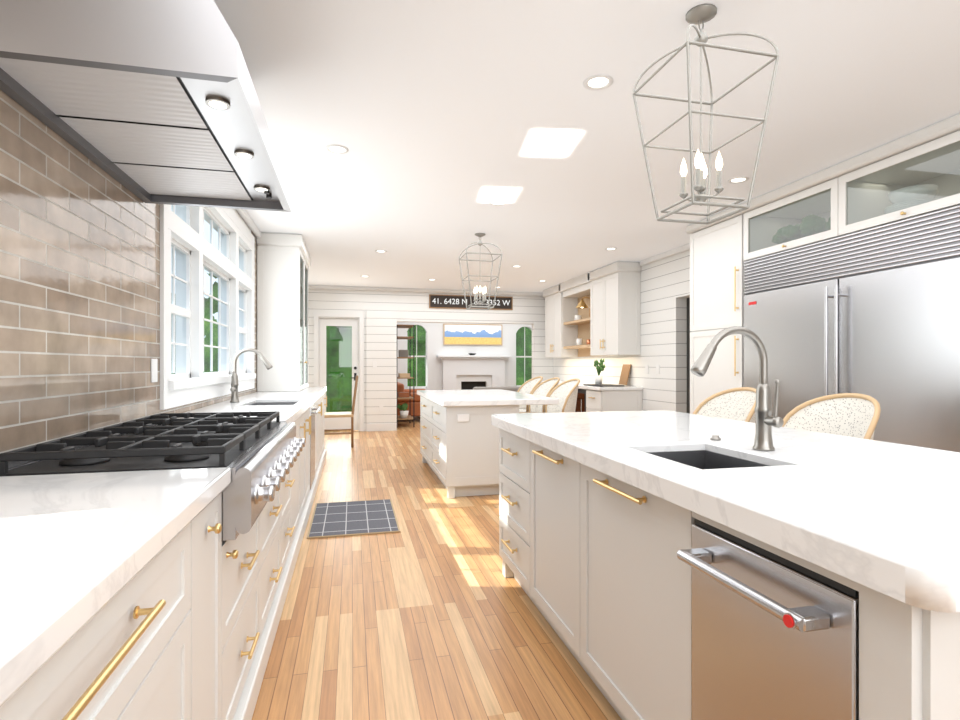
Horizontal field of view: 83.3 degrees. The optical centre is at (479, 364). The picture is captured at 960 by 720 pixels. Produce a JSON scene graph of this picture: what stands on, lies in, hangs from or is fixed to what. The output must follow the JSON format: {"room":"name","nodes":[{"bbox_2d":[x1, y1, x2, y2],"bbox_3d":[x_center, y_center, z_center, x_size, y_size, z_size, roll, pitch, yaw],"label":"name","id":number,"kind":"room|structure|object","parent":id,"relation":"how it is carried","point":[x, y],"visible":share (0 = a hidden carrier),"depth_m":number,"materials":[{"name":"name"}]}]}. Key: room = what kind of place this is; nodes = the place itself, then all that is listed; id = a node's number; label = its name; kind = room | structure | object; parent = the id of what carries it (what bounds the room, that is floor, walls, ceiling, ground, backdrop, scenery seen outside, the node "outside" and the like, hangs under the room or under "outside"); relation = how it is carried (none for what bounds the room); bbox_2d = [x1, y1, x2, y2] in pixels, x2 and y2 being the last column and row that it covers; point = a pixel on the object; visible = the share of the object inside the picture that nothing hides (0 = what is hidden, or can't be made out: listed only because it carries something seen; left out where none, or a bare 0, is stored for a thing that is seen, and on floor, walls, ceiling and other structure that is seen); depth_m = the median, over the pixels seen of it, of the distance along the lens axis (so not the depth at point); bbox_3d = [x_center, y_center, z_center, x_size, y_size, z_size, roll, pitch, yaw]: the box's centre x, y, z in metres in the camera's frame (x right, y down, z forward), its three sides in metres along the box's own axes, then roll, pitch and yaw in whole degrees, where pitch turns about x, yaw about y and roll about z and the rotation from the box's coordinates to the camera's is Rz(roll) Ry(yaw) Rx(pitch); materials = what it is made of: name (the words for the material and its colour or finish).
{"room":"kitchen","nodes":[
{"label":"kitchen","id":0,"kind":"room"},
{"bbox_2d":[0,90,257,452],"bbox_3d":[-2.066,-0.105,3.956,0.200,2.650,12.250,0,0,-13],"label":"wall","id":1,"kind":"structure","parent":0,"point":[79,291],"depth_m":1.96,"materials":[{"name":"tile"}]},
{"bbox_2d":[0,0,291,211],"bbox_3d":[-1.165,-1.113,2.088,0.686,0.626,1.360,0,0,-13],"label":"range hood","id":2,"kind":"object","parent":1,"relation":"attached to","point":[152,101],"visible":1,"depth_m":1.66,"materials":[{"name":"silver metal"}]},
{"bbox_2d":[151,359,157,381],"bbox_3d":[-1.682,0.030,2.787,0.007,0.120,0.080,0,0,-13],"label":"outlet","id":3,"kind":"object","parent":1,"relation":"attached to","point":[154,370],"depth_m":2.78,"materials":[{"name":"white plastic"}]},
{"bbox_2d":[160,204,255,409],"bbox_3d":[-2.064,-0.535,4.208,0.178,1.550,2.750,0,0,-13],"label":"window","id":4,"kind":"structure","parent":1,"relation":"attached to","point":[189,253],"depth_m":3.62,"materials":[{"name":"white wood"}]},
{"bbox_2d":[236,209,260,237],"bbox_3d":[-2.492,-1.395,6.306,0.050,0.070,6.880,0,0,-13],"label":"crown molding","id":5,"kind":"structure","parent":1,"relation":"attached to","point":[248,220],"depth_m":5.20,"materials":[{"name":"white wood"}]},
{"bbox_2d":[308,289,552,423],"bbox_3d":[-0.961,-0.105,10.259,5.250,2.650,0.190,0,0,-13],"label":"wall","id":6,"kind":"structure","parent":0,"point":[384,312],"depth_m":10.00,"materials":[{"name":"white wood"}]},
{"bbox_2d":[314,312,363,430],"bbox_3d":[-2.579,0.137,9.886,0.880,2.163,0.169,0,0,-13],"label":"door","id":7,"kind":"structure","parent":6,"relation":"in","point":[323,320],"depth_m":9.89,"materials":[{"name":"white"}]},
{"bbox_2d":[364,423,396,430],"bbox_3d":[-0.441,1.149,8.168,4.900,0.139,4.200,0,0,-13],"label":"baseboard","id":8,"kind":"structure","parent":6,"relation":"attached to","point":[382,427],"depth_m":9.94,"materials":[{"name":"white wood"}]},
{"bbox_2d":[308,285,542,295],"bbox_3d":[-0.887,-1.395,10.187,4.840,0.070,0.065,0,0,-13],"label":"crown molding","id":9,"kind":"structure","parent":6,"relation":"attached to","point":[325,287],"depth_m":10.10,"materials":[{"name":"white wood"}]},
{"bbox_2d":[429,294,512,309],"bbox_3d":[-0.162,-1.200,10.377,1.640,0.260,0.027,0,0,-13],"label":"sign","id":10,"kind":"object","parent":6,"relation":"attached to","point":[439,299],"visible":0.75,"depth_m":10.33,"materials":[{"name":"brown wood"}]},
{"bbox_2d":[432,299,509,305],"bbox_3d":[-0.157,-1.206,10.362,1.529,0.105,0.002,0,0,-13],"label":"lettering","id":11,"kind":"object","parent":10,"relation":"attached to","point":[434,301],"visible":0.81,"depth_m":10.32},
{"bbox_2d":[252,416,621,719],"bbox_3d":[0.703,1.270,6.588,7.000,0.100,16.300,0,0,-13],"label":"floor","id":12,"kind":"structure","parent":0,"point":[429,611],"depth_m":2.56,"materials":[{"name":"brown wood"}]},
{"bbox_2d":[0,510,203,719],"bbox_3d":[-0.850,0.780,0.647,0.636,0.876,1.166,0,0,-13],"label":"base cabinet","id":13,"kind":"object","parent":12,"relation":"on","point":[183,624],"depth_m":0.94,"materials":[{"name":"white wood"}]},
{"bbox_2d":[0,387,325,706],"bbox_3d":[-1.434,0.425,3.175,0.661,0.270,8.040,0,0,-13],"label":"countertop","id":14,"kind":"structure","parent":13,"relation":"on","point":[78,551],"depth_m":0.93,"materials":[{"name":"stone"}]},
{"bbox_2d":[0,411,304,540],"bbox_3d":[-1.127,0.366,2.097,0.763,0.268,1.276,0,0,-13],"label":"range cooktop","id":15,"kind":"object","parent":14,"relation":"in","point":[259,454],"visible":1,"depth_m":1.66,"materials":[{"name":"silver metal"}]},
{"bbox_2d":[230,348,272,401],"bbox_3d":[-1.774,0.080,4.184,0.311,0.419,0.108,0,0,-13],"label":"faucet","id":16,"kind":"object","parent":14,"relation":"on","point":[235,384],"visible":1,"depth_m":4.17,"materials":[{"name":"silver metal"}]},
{"bbox_2d":[257,244,308,391],"bbox_3d":[-2.320,-0.496,6.433,0.436,1.568,1.212,0,0,-13],"label":"upper cabinet","id":17,"kind":"object","parent":14,"relation":"on","point":[283,262],"depth_m":5.86,"materials":[{"name":"white wood"}]},
{"bbox_2d":[204,492,227,719],"bbox_3d":[-1.007,0.780,1.313,0.636,0.876,0.298,0,0,-13],"label":"base cabinet","id":18,"kind":"object","parent":12,"relation":"on","point":[215,549],"depth_m":1.48,"materials":[{"name":"white wood"}]},
{"bbox_2d":[228,508,263,719],"bbox_3d":[-1.115,0.862,1.770,0.636,0.713,0.642,0,0,-13],"label":"base cabinet","id":19,"kind":"object","parent":12,"relation":"on","point":[245,553],"depth_m":1.86,"materials":[{"name":"white wood"}]},
{"bbox_2d":[264,482,283,664],"bbox_3d":[-1.263,0.862,2.395,0.636,0.713,0.642,0,0,-13],"label":"base cabinet","id":20,"kind":"object","parent":12,"relation":"on","point":[273,510],"depth_m":2.50,"materials":[{"name":"white wood"}]},
{"bbox_2d":[284,421,295,596],"bbox_3d":[-1.402,0.780,2.983,0.636,0.876,0.566,0,0,-13],"label":"base cabinet","id":21,"kind":"object","parent":12,"relation":"on","point":[290,479],"depth_m":3.13,"materials":[{"name":"white wood"}]},
{"bbox_2d":[296,413,303,552],"bbox_3d":[-1.529,0.780,3.522,0.636,0.876,0.658,0,0,-13],"label":"base cabinet","id":22,"kind":"object","parent":12,"relation":"on","point":[300,421],"depth_m":3.80,"materials":[{"name":"white wood"}]},
{"bbox_2d":[304,401,315,508],"bbox_3d":[-1.866,0.780,4.954,0.640,0.876,0.716,0,0,-13],"label":"base cabinet","id":23,"kind":"object","parent":12,"relation":"on","point":[310,414],"depth_m":4.68,"materials":[{"name":"white wood"}]},
{"bbox_2d":[316,397,319,484],"bbox_3d":[-2.010,0.780,5.565,0.640,0.876,0.659,0,0,-13],"label":"base cabinet","id":24,"kind":"object","parent":12,"relation":"on","point":[318,400],"depth_m":5.83,"materials":[{"name":"white wood"}]},
{"bbox_2d":[320,393,323,472],"bbox_3d":[-2.145,0.780,6.136,0.640,0.876,0.746,0,0,-13],"label":"base cabinet","id":25,"kind":"object","parent":12,"relation":"on","point":[322,396],"depth_m":6.48,"materials":[{"name":"white wood"}]},
{"bbox_2d":[324,375,357,447],"bbox_3d":[-2.117,0.690,8.131,0.560,1.055,0.500,0,0,-13],"label":"chair","id":26,"kind":"object","parent":12,"relation":"on","point":[337,414],"depth_m":7.95,"materials":[{"name":"brown wood"}]},
{"bbox_2d":[307,499,399,538],"bbox_3d":[-1.007,1.213,4.324,0.650,0.010,0.960,0,0,-13],"label":"rug","id":27,"kind":"object","parent":12,"relation":"on","point":[337,519],"visible":0.96,"depth_m":4.22,"materials":[{"name":"grey fabric"}]},
{"bbox_2d":[397,325,413,426],"bbox_3d":[-1.535,0.219,10.863,0.350,1.998,0.750,0,0,-13],"label":"etagere","id":28,"kind":"object","parent":12,"relation":"on","point":[403,407],"visible":0.85,"depth_m":10.71,"materials":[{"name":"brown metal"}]},
{"bbox_2d":[397,382,424,421],"bbox_3d":[-1.581,0.809,12.471,0.940,0.818,1.900,0,0,-13],"label":"leather sofa","id":29,"kind":"object","parent":12,"relation":"on","point":[400,387],"visible":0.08,"depth_m":11.54,"materials":[{"name":"brown leather"}]},
{"bbox_2d":[420,396,427,463],"bbox_3d":[-0.302,0.798,6.384,0.690,0.840,0.965,0,0,-13],"label":"base cabinet","id":30,"kind":"object","parent":12,"relation":"on","point":[423,401],"depth_m":6.43,"materials":[{"name":"white wood"}]},
{"bbox_2d":[428,400,518,498],"bbox_3d":[-0.080,0.798,5.446,0.690,0.840,0.963,0,0,-13],"label":"base cabinet","id":31,"kind":"object","parent":12,"relation":"on","point":[459,448],"depth_m":4.98,"materials":[{"name":"white wood"}]},
{"bbox_2d":[417,389,558,406],"bbox_3d":[-0.025,0.347,5.954,1.110,0.055,2.020,0,0,-13],"label":"countertop","id":32,"kind":"structure","parent":31,"relation":"on","point":[485,397],"depth_m":5.28,"materials":[{"name":"stone"}]},
{"bbox_2d":[437,353,510,389],"bbox_3d":[-0.153,0.459,14.208,1.960,1.519,0.270,0,0,-13],"label":"fireplace","id":33,"kind":"object","parent":12,"relation":"on","point":[470,371],"visible":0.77,"depth_m":14.19,"materials":[{"name":"white"}]},
{"bbox_2d":[473,386,520,391],"bbox_3d":[0.840,0.849,12.313,2.200,0.738,0.980,0,0,-13],"label":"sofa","id":34,"kind":"object","parent":12,"relation":"on","point":[513,388],"visible":0.04,"depth_m":11.74,"materials":[{"name":"grey fabric"}]},
{"bbox_2d":[499,428,522,588],"bbox_3d":[0.543,0.785,2.930,0.758,0.864,0.632,0,0,-13],"label":"base cabinet","id":35,"kind":"object","parent":12,"relation":"on","point":[510,445],"depth_m":2.91,"materials":[{"name":"white wood"}]},
{"bbox_2d":[517,376,542,412],"bbox_3d":[0.524,0.681,6.721,0.516,1.077,0.526,0,0,-13],"label":"stool","id":36,"kind":"object","parent":12,"relation":"on","point":[528,386],"visible":0.29,"depth_m":6.92,"materials":[{"name":"fabric"}]},
{"bbox_2d":[529,377,559,412],"bbox_3d":[0.653,0.681,6.176,0.516,1.077,0.526,0,0,-13],"label":"stool","id":37,"kind":"object","parent":12,"relation":"on","point":[545,388],"visible":0.33,"depth_m":6.39,"materials":[{"name":"fabric"}]},
{"bbox_2d":[523,439,566,646],"bbox_3d":[0.676,0.785,2.370,0.758,0.864,0.652,0,0,-13],"label":"base cabinet","id":38,"kind":"object","parent":12,"relation":"on","point":[544,470],"depth_m":2.39,"materials":[{"name":"white wood"}]},
{"bbox_2d":[545,378,579,412],"bbox_3d":[0.781,0.681,5.631,0.516,1.077,0.526,0,0,-13],"label":"stool","id":39,"kind":"object","parent":12,"relation":"on","point":[565,393],"visible":0.29,"depth_m":5.81,"materials":[{"name":"fabric"}]},
{"bbox_2d":[575,388,641,411],"bbox_3d":[1.555,0.785,8.916,0.664,0.866,3.162,0,0,-13],"label":"base cabinet","id":40,"kind":"object","parent":12,"relation":"on","point":[588,400],"visible":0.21,"depth_m":7.42,"materials":[{"name":"white wood"}]},
{"bbox_2d":[542,381,642,390],"bbox_3d":[1.565,0.327,8.909,0.646,0.044,3.180,0,0,-13],"label":"countertop","id":41,"kind":"structure","parent":40,"relation":"on","point":[599,388],"depth_m":7.42,"materials":[{"name":"stone"}]},
{"bbox_2d":[583,358,630,386],"bbox_3d":[1.867,0.101,7.891,0.505,0.405,0.600,0,0,-13],"label":"decor","id":42,"kind":"object","parent":41,"relation":"on","point":[624,376],"visible":1,"depth_m":7.92,"materials":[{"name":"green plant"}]},
{"bbox_2d":[567,458,666,719],"bbox_3d":[0.810,0.785,1.800,0.758,0.864,0.752,0,0,-13],"label":"base cabinet","id":43,"kind":"object","parent":12,"relation":"on","point":[649,606],"depth_m":1.74,"materials":[{"name":"white wood"}]},
{"bbox_2d":[690,215,745,413],"bbox_3d":[2.536,-0.060,5.242,0.684,2.556,0.765,0,0,-13],"label":"pantry","id":44,"kind":"object","parent":12,"relation":"on","point":[717,276],"visible":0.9,"depth_m":5.13,"materials":[{"name":"white wood"}]},
{"bbox_2d":[693,387,755,422],"bbox_3d":[1.481,0.681,3.412,0.516,1.077,0.526,0,0,-13],"label":"stool","id":45,"kind":"object","parent":12,"relation":"on","point":[738,403],"visible":0.12,"depth_m":3.56,"materials":[{"name":"fabric"}]},
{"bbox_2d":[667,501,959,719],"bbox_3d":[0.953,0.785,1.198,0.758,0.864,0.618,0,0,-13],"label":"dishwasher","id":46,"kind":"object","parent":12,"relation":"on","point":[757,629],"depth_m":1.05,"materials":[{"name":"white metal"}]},
{"bbox_2d":[491,410,959,612],"bbox_3d":[0.915,0.430,2.106,1.170,0.280,2.502,0,0,-13],"label":"countertop","id":47,"kind":"structure","parent":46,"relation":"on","point":[881,517],"depth_m":1.34,"materials":[{"name":"stone"}]},
{"bbox_2d":[710,435,720,439],"bbox_3d":[0.910,0.281,2.085,0.037,0.016,0.038,0,0,-13],"label":"switch","id":48,"kind":"object","parent":47,"relation":"on","point":[714,437],"visible":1,"depth_m":2.07,"materials":[{"name":"silver metal"}]},
{"bbox_2d":[690,326,783,450],"bbox_3d":[0.854,0.080,1.794,0.311,0.419,0.108,0,0,-13],"label":"island faucet","id":49,"kind":"object","parent":47,"relation":"on","point":[766,421],"visible":1,"depth_m":1.82,"materials":[{"name":"silver metal"}]},
{"bbox_2d":[782,393,880,439],"bbox_3d":[1.655,0.681,2.672,0.516,1.077,0.526,0,0,-13],"label":"stool","id":50,"kind":"object","parent":12,"relation":"on","point":[856,415],"visible":0.19,"depth_m":2.79,"materials":[{"name":"fabric"}]},
{"bbox_2d":[744,205,959,452],"bbox_3d":[2.832,0.152,3.916,0.719,2.132,1.920,0,0,-13],"label":"fridge","id":51,"kind":"object","parent":12,"relation":"on","point":[874,312],"visible":0.6,"depth_m":3.57,"materials":[{"name":"silver metal"}]},
{"bbox_2d":[397,322,531,389],"bbox_3d":[-0.270,-0.105,14.399,4.800,2.650,0.150,0,0,-13],"label":"wall","id":52,"kind":"structure","parent":0,"point":[435,345],"depth_m":14.14,"materials":[{"name":"white paint"}]},
{"bbox_2d":[404,325,531,389],"bbox_3d":[-0.203,-0.185,14.376,3.620,1.710,0.097,0,0,-13],"label":"window","id":53,"kind":"structure","parent":52,"relation":"in","point":[425,387],"depth_m":14.11,"materials":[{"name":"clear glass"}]},
{"bbox_2d":[443,324,501,344],"bbox_3d":[-0.180,-0.800,14.324,1.600,0.560,0.030,0,0,-13],"label":"landscape picture","id":54,"kind":"object","parent":52,"relation":"attached to","point":[472,334],"visible":1,"depth_m":14.30,"materials":[{"name":"multicoloured paper"}]},
{"bbox_2d":[214,0,959,292],"bbox_3d":[0.703,-1.480,6.588,7.000,0.100,16.300,0,0,-13],"label":"ceiling","id":55,"kind":"structure","parent":0,"point":[445,122],"depth_m":3.07,"materials":[{"name":"white paint"}]},
{"bbox_2d":[325,144,347,153],"bbox_3d":[-0.949,-1.427,3.578,0.150,0.006,0.150,0,0,-13],"label":"recessed light","id":56,"kind":"object","parent":55,"relation":"in","point":[336,149],"visible":1,"depth_m":3.58,"materials":[{"name":"white"}]},
{"bbox_2d":[459,233,501,309],"bbox_3d":[0.001,-1.021,5.909,0.400,0.816,0.400,0,0,-13],"label":"pendant lantern","id":57,"kind":"object","parent":55,"relation":"hanging from","point":[483,298],"visible":1,"depth_m":5.88,"materials":[{"name":"silver metal"}]},
{"bbox_2d":[490,200,505,205],"bbox_3d":[0.158,-1.427,4.764,0.150,0.006,0.150,0,0,-13],"label":"recessed light","id":58,"kind":"object","parent":55,"relation":"in","point":[497,202],"visible":1,"depth_m":4.75,"materials":[{"name":"white"}]},
{"bbox_2d":[583,74,612,89],"bbox_3d":[0.598,-1.427,2.731,0.150,0.006,0.150,0,0,-13],"label":"recessed light","id":59,"kind":"object","parent":55,"relation":"in","point":[599,82],"visible":1,"depth_m":2.73,"materials":[{"name":"white"}]},
{"bbox_2d":[633,4,778,224],"bbox_3d":[0.899,-1.018,2.196,0.400,0.821,0.400,0,0,-13],"label":"pendant lantern","id":60,"kind":"object","parent":55,"relation":"hanging from","point":[702,14],"visible":1,"depth_m":2.17,"materials":[{"name":"silver metal"}]},
{"bbox_2d":[728,176,748,182],"bbox_3d":[1.994,-1.427,4.171,0.150,0.006,0.150,0,0,-13],"label":"recessed light","id":61,"kind":"object","parent":55,"relation":"in","point":[740,179],"visible":1,"depth_m":4.16,"materials":[{"name":"white"}]},
{"bbox_2d":[553,250,689,412],"bbox_3d":[2.926,-0.105,5.162,0.270,2.650,11.900,0,0,-13],"label":"wall","id":62,"kind":"structure","parent":0,"point":[665,288],"depth_m":7.07,"materials":[{"name":"white paint"}]},
{"bbox_2d":[543,281,578,356],"bbox_3d":[1.493,-0.783,9.903,0.330,1.286,0.812,0,0,-13],"label":"upper cabinet","id":63,"kind":"object","parent":62,"relation":"attached to","point":[561,301],"depth_m":9.53,"materials":[{"name":"white wood"}]},
{"bbox_2d":[591,261,640,355],"bbox_3d":[1.964,-0.783,7.908,0.330,1.286,0.912,0,0,-13],"label":"upper cabinet","id":64,"kind":"object","parent":62,"relation":"attached to","point":[607,322],"depth_m":7.50,"materials":[{"name":"white wood"}]},
{"bbox_2d":[576,297,589,307],"bbox_3d":[1.724,-1.025,8.885,0.307,0.185,0.210,0,0,-13],"label":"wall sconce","id":65,"kind":"object","parent":64,"relation":"attached to","point":[582,304],"visible":0.71,"depth_m":8.84,"materials":[{"name":"gold metal"}]},
{"bbox_2d":[645,365,648,373],"bbox_3d":[2.269,0.060,7.338,0.007,0.120,0.080,0,0,-13],"label":"outlet","id":66,"kind":"object","parent":62,"relation":"attached to","point":[646,366],"depth_m":7.33,"materials":[{"name":"white plastic"}]},
{"bbox_2d":[640,243,689,265],"bbox_3d":[2.430,-1.395,6.565,0.050,0.070,1.820,0,0,-13],"label":"crown molding","id":67,"kind":"structure","parent":62,"relation":"attached to","point":[686,247],"depth_m":6.82,"materials":[{"name":"white wood"}]},
{"bbox_2d":[686,113,959,260],"bbox_3d":[2.758,-1.172,4.300,0.686,0.508,2.700,0,0,-13],"label":"upper cabinet","id":68,"kind":"object","parent":62,"relation":"attached to","point":[914,174],"visible":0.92,"depth_m":3.83,"materials":[{"name":"white painted wood"},{"name":"glass"},{"name":"brass metal"}]},
{"bbox_2d":[687,298,690,413],"bbox_3d":[2.967,-0.105,6.903,0.810,2.650,0.130,0,0,-13],"label":"door frame","id":69,"kind":"structure","parent":0,"point":[688,355],"depth_m":6.74,"materials":[{"name":"grey"}]},
{"label":"outside","id":70,"kind":"structure","parent":0,"visible":0},
{"bbox_2d":[171,220,531,411],"bbox_3d":[-6.463,-2.780,6.693,22.500,10.000,22.000,0,0,-13],"label":"garden","id":71,"kind":"object","parent":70,"point":[347,371],"depth_m":12.01,"materials":[{"name":"green plant"}]}
]}

